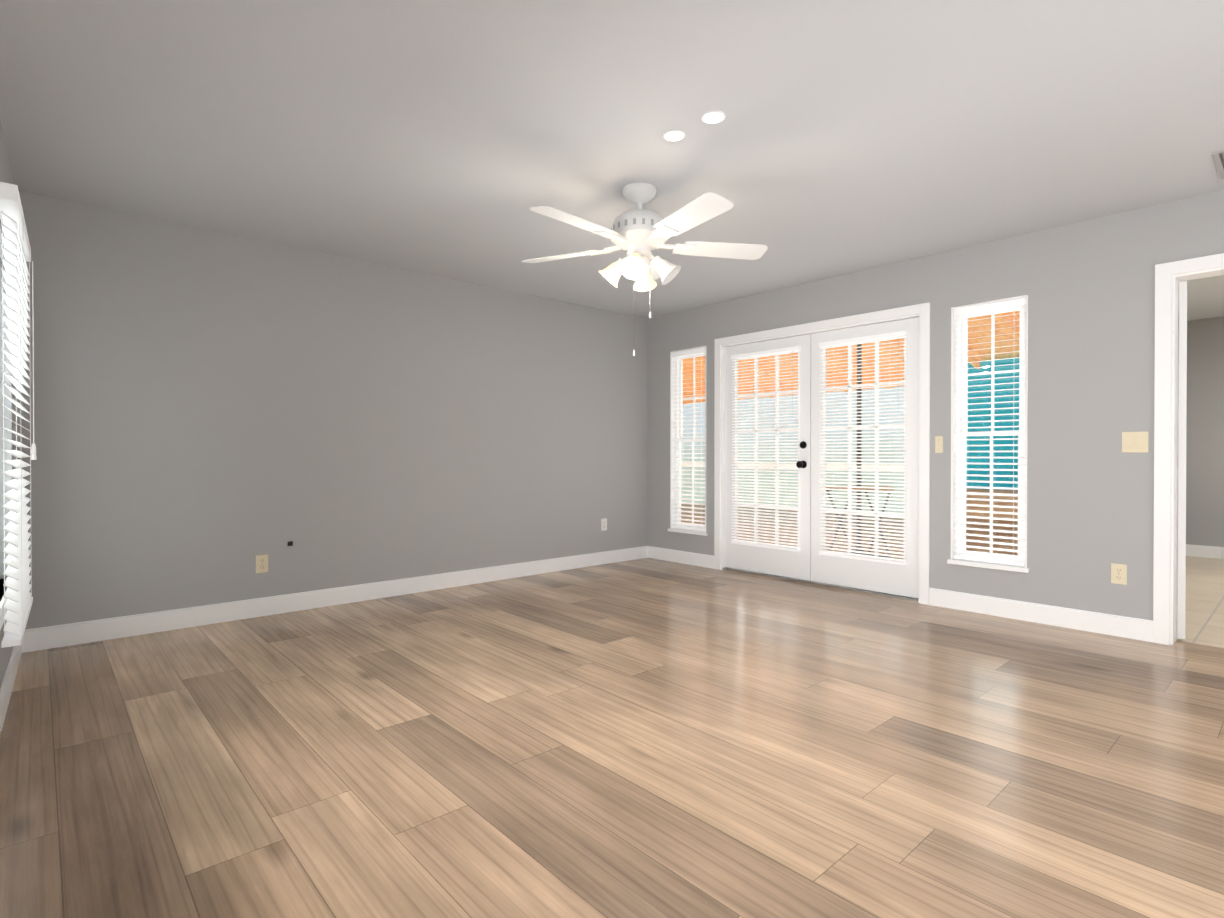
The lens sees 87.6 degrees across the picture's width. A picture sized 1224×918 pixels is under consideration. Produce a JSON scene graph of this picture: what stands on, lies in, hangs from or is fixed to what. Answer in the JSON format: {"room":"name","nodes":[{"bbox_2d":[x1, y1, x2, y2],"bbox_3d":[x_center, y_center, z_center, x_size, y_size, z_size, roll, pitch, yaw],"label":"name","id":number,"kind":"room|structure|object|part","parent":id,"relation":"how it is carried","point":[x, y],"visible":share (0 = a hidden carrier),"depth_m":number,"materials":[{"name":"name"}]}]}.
{"room":"empty living room","nodes":[
{"label":"empty living room","id":0,"kind":"room"},
{"bbox_2d":[0,119,17,687],"bbox_3d":[-1.278,-0.180,1.054,0.140,2.440,5.935,0,0,-40],"label":"wall","id":1,"kind":"structure","parent":0,"point":[6,175],"depth_m":3.03,"materials":[{"name":"grey paint"}]},
{"bbox_2d":[0,578,7,629],"bbox_3d":[-2.627,-0.146,2.693,0.112,1.592,0.900,0,0,-40],"label":"window","id":2,"kind":"structure","parent":1,"relation":"in","point":[1,610],"depth_m":2.53,"materials":[{"name":"white"}]},
{"bbox_2d":[0,642,21,734],"bbox_3d":[-1.215,0.979,1.105,0.014,0.120,5.921,0,0,-40],"label":"baseboard","id":3,"kind":"structure","parent":1,"relation":"attached to","point":[6,688],"depth_m":2.72,"materials":[{"name":"white wood"}]},
{"bbox_2d":[0,182,36,647],"bbox_3d":[-2.559,-0.163,2.751,0.090,1.725,0.984,0,0,-40],"label":"window blind","id":4,"kind":"object","parent":1,"relation":"attached to","point":[16,250],"visible":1,"depth_m":2.52,"materials":[{"name":"white plastic"}]},
{"bbox_2d":[17,191,646,628],"bbox_3d":[-1.435,-0.204,4.998,4.993,2.440,0.140,0,0,-42],"label":"wall","id":5,"kind":"structure","parent":0,"point":[215,413],"depth_m":4.26,"materials":[{"name":"grey paint"}]},
{"bbox_2d":[256,554,267,572],"bbox_3d":[-2.274,0.681,4.147,0.072,0.115,0.008,0,0,-42],"label":"electrical outlet","id":6,"kind":"object","parent":5,"relation":"attached to","point":[261,563],"visible":1,"depth_m":4.14,"materials":[{"name":"beige plastic"}]},
{"bbox_2d":[22,546,647,652],"bbox_3d":[-1.383,0.956,4.947,4.713,0.120,0.014,0,0,-42],"label":"baseboard","id":7,"kind":"structure","parent":5,"relation":"attached to","point":[49,637],"depth_m":4.24,"materials":[{"name":"white wood"}]},
{"bbox_2d":[601,518,606,530],"bbox_3d":[-0.076,0.629,6.129,0.072,0.115,0.008,0,0,-42],"label":"electrical outlet","id":8,"kind":"object","parent":5,"relation":"attached to","point":[603,524],"visible":1,"depth_m":6.12,"materials":[{"name":"white plastic"}]},
{"bbox_2d":[0,556,1223,917],"bbox_3d":[2.226,1.073,3.813,9.633,0.100,6.815,0,0,-42],"label":"floor","id":9,"kind":"structure","parent":0,"point":[646,738],"depth_m":2.18,"materials":[{"name":"wood"}]},
{"bbox_2d":[722,567,917,601],"bbox_3d":[1.653,1.006,5.231,0.165,0.018,1.742,0,0,-42],"label":"threshold","id":10,"kind":"object","parent":9,"relation":"on","point":[830,586],"visible":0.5,"depth_m":5.07,"materials":[{"name":"wood"}]},
{"bbox_2d":[0,0,1223,320],"bbox_3d":[2.226,-1.467,3.798,9.633,0.100,6.815,0,0,-42],"label":"ceiling","id":11,"kind":"structure","parent":0,"point":[452,138],"depth_m":2.68,"materials":[{"name":"grey paint"}]},
{"bbox_2d":[522,182,767,355],"bbox_3d":[0.124,-0.973,3.316,1.323,0.881,1.352,0,0,-42],"label":"fan","id":12,"kind":"object","parent":11,"relation":"hanging from","point":[638,233],"visible":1,"depth_m":3.27,"materials":[{"name":"white"}]},
{"bbox_3d":[0.143,-1.236,3.351,0.300,0.357,0.300,0,0,-42],"label":"motor","id":13,"kind":"part","parent":12,"relation":"part of","materials":[{"name":"white metal"}]},
{"bbox_2d":[663,129,685,140],"bbox_3d":[0.270,-1.408,2.777,0.100,0.006,0.100,0,0,-42],"label":"recessed light","id":14,"kind":"object","parent":11,"relation":"in","point":[673,135],"visible":1,"depth_m":2.77,"materials":[{"name":"white"}]},
{"bbox_2d":[701,110,725,123],"bbox_3d":[0.418,-1.407,2.628,0.100,0.006,0.100,0,0,-42],"label":"recessed light","id":15,"kind":"object","parent":11,"relation":"in","point":[713,117],"visible":1,"depth_m":2.62,"materials":[{"name":"white"}]},
{"bbox_2d":[1212,150,1223,178],"bbox_3d":[3.002,-1.406,2.973,0.400,0.011,0.270,0,0,-42],"label":"ceiling vent","id":16,"kind":"object","parent":11,"relation":"in","point":[1218,156],"visible":0.95,"depth_m":3.01,"materials":[{"name":"grey"}]},
{"bbox_2d":[647,190,1223,620],"bbox_3d":[2.401,-0.200,4.367,0.140,2.440,5.935,0,0,-42],"label":"wall","id":17,"kind":"structure","parent":0,"point":[1087,287],"depth_m":3.91,"materials":[{"name":"grey paint"}]},
{"bbox_2d":[668,346,707,535],"bbox_3d":[0.761,-0.172,6.151,0.137,1.770,0.486,0,0,-42],"label":"window","id":18,"kind":"structure","parent":17,"relation":"in","point":[673,402],"depth_m":6.28,"materials":[{"name":"white wood"}]},
{"bbox_2d":[672,348,704,530],"bbox_3d":[0.748,-0.182,6.138,0.044,1.718,0.426,0,0,-42],"label":"window blind","id":19,"kind":"object","parent":18,"relation":"attached to","point":[688,352],"visible":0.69,"depth_m":6.14,"materials":[{"name":"white plastic"}]},
{"bbox_3d":[0.796,-0.181,6.182,0.004,1.670,0.380,0,0,-42],"label":"glass","id":20,"kind":"part","parent":18,"relation":"part of","materials":[{"name":"clear glass"}]},
{"bbox_2d":[724,334,810,580],"bbox_3d":[1.309,-0.013,5.505,0.119,2.011,0.872,0,0,-42],"label":"french door","id":21,"kind":"structure","parent":17,"relation":"in","point":[786,563],"depth_m":5.44,"materials":[{"name":"white wood"}]},
{"bbox_2d":[731,346,799,551],"bbox_3d":[1.308,-0.081,5.499,0.040,1.692,0.682,0,0,-42],"label":"door blind","id":22,"kind":"object","parent":21,"relation":"attached to","point":[765,545],"visible":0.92,"depth_m":5.48,"materials":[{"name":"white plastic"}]},
{"bbox_3d":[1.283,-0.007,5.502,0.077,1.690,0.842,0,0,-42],"label":"left french door hardware","id":23,"kind":"part","parent":21,"relation":"part of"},
{"bbox_2d":[714,302,930,604],"bbox_3d":[1.634,-0.041,5.208,0.156,2.111,1.900,0,0,-42],"label":"door frame","id":24,"kind":"structure","parent":17,"relation":"attached to","point":[921,311],"depth_m":4.79,"materials":[{"name":"white wood"}]},
{"bbox_2d":[811,317,918,597],"bbox_3d":[1.920,-0.010,4.880,0.048,2.011,0.866,0,0,-42],"label":"french door","id":25,"kind":"structure","parent":17,"relation":"in","point":[894,579],"depth_m":4.80,"materials":[{"name":"white wood"}]},
{"bbox_2d":[819,331,906,565],"bbox_3d":[1.890,-0.077,4.853,0.040,1.692,0.682,0,0,-42],"label":"door blind","id":26,"kind":"object","parent":25,"relation":"attached to","point":[854,340],"visible":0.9,"depth_m":4.83,"materials":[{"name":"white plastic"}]},
{"bbox_2d":[647,546,1152,641],"bbox_3d":[2.350,0.960,4.317,0.016,0.120,5.923,0,0,-42],"label":"baseboard","id":27,"kind":"structure","parent":17,"relation":"attached to","point":[1116,625],"depth_m":4.02,"materials":[{"name":"white wood"}]},
{"bbox_2d":[935,436,942,452],"bbox_3d":[2.257,-0.101,4.410,0.018,0.115,0.050,0,0,-42],"label":"light switch","id":28,"kind":"object","parent":17,"relation":"attached to","point":[938,444],"visible":1,"depth_m":4.41,"materials":[{"name":"beige plastic"}]},
{"bbox_2d":[947,295,1028,572],"bbox_3d":[2.501,-0.160,4.222,0.137,1.750,0.481,0,0,-42],"label":"window","id":29,"kind":"structure","parent":17,"relation":"in","point":[965,359],"depth_m":4.27,"materials":[{"name":"white"}]},
{"bbox_2d":[954,298,1024,565],"bbox_3d":[2.487,-0.170,4.210,0.044,1.698,0.421,0,0,-42],"label":"window blind","id":30,"kind":"object","parent":29,"relation":"attached to","point":[991,307],"visible":0.83,"depth_m":4.19,"materials":[{"name":"white plastic"}]},
{"bbox_3d":[2.536,-0.170,4.253,0.004,1.650,0.375,0,0,-42],"label":"glass","id":31,"kind":"part","parent":29,"relation":"part of","materials":[{"name":"clear glass"}]},
{"bbox_2d":[1111,563,1126,584],"bbox_3d":[2.924,0.664,3.683,0.008,0.115,0.072,0,0,-42],"label":"electrical outlet","id":32,"kind":"object","parent":17,"relation":"attached to","point":[1118,573],"visible":1,"depth_m":3.68,"materials":[{"name":"beige plastic"}]},
{"bbox_2d":[1122,431,1148,452],"bbox_3d":[2.970,-0.096,3.625,0.011,0.118,0.118,0,0,-42],"label":"double light switch","id":33,"kind":"object","parent":17,"relation":"attached to","point":[1134,442],"visible":1,"depth_m":3.62,"materials":[{"name":"beige plastic"}]},
{"bbox_2d":[1177,281,1186,638],"bbox_3d":[3.386,0.006,3.932,0.761,2.008,0.303,0,0,-42],"label":"door frame","id":34,"kind":"structure","parent":17,"relation":"in","point":[1182,415],"depth_m":3.58,"materials":[{"name":"white wood"}]},
{"bbox_2d":[1153,253,1223,644],"bbox_3d":[3.396,-0.027,3.266,0.172,2.107,0.935,0,0,-42],"label":"door frame","id":35,"kind":"structure","parent":17,"relation":"attached to","point":[1169,276],"depth_m":3.52,"materials":[{"name":"white wood"}]},
{"bbox_2d":[1186,317,1223,546],"bbox_3d":[6.938,-0.208,5.668,0.140,2.440,2.970,0,0,-42],"label":"wall","id":36,"kind":"structure","parent":0,"point":[1205,447],"depth_m":6.50,"materials":[{"name":"grey paint"}]},
{"bbox_2d":[1186,544,1223,558],"bbox_3d":[6.898,0.951,5.606,0.016,0.122,2.940,0,0,-42],"label":"baseboard","id":37,"kind":"structure","parent":36,"relation":"attached to","point":[1205,551],"depth_m":6.51,"materials":[{"name":"white wood"}]},
{"label":"outside","id":38,"kind":"structure","parent":0,"visible":0},
{"bbox_2d":[681,502,903,558],"bbox_3d":[1.823,1.056,9.971,6.497,0.100,9.980,0,0,-42],"label":"floor","id":39,"kind":"structure","parent":38,"point":[695,510],"depth_m":9.54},
{"bbox_2d":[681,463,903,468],"bbox_3d":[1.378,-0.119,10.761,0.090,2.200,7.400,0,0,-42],"label":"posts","id":40,"kind":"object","parent":39,"relation":"on","point":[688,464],"depth_m":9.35,"materials":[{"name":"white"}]},
{"bbox_2d":[683,311,1019,403],"bbox_3d":[0.795,-1.461,9.055,3.828,1.054,9.980,0,0,-42],"label":"rafters","id":41,"kind":"object","parent":40,"relation":"on","point":[998,333],"depth_m":8.09,"materials":[{"name":"brown wood"}]},
{"bbox_2d":[826,344,894,557],"bbox_3d":[2.498,-0.164,6.451,0.670,2.357,0.670,0,0,-42],"label":"table","id":42,"kind":"object","parent":39,"relation":"on","point":[859,362],"depth_m":6.43,"materials":[{"name":"brown wood"}]},
{"bbox_2d":[966,488,1017,555],"bbox_3d":[4.200,0.675,6.846,0.610,0.660,1.840,0,0,-42],"label":"bench","id":43,"kind":"object","parent":39,"relation":"on","point":[986,520],"depth_m":6.70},
{"bbox_2d":[966,358,1018,489],"bbox_3d":[4.541,-0.057,7.163,0.312,2.120,2.020,0,0,-42],"label":"wall","id":44,"kind":"structure","parent":39,"relation":"on","point":[1001,411],"depth_m":7.20,"materials":[{"name":"teal"}]},
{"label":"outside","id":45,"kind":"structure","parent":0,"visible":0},
{"bbox_2d":[681,386,903,512],"bbox_3d":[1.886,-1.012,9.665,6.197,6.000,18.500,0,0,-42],"label":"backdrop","id":46,"kind":"structure","parent":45,"point":[687,405],"depth_m":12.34,"materials":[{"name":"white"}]}
]}

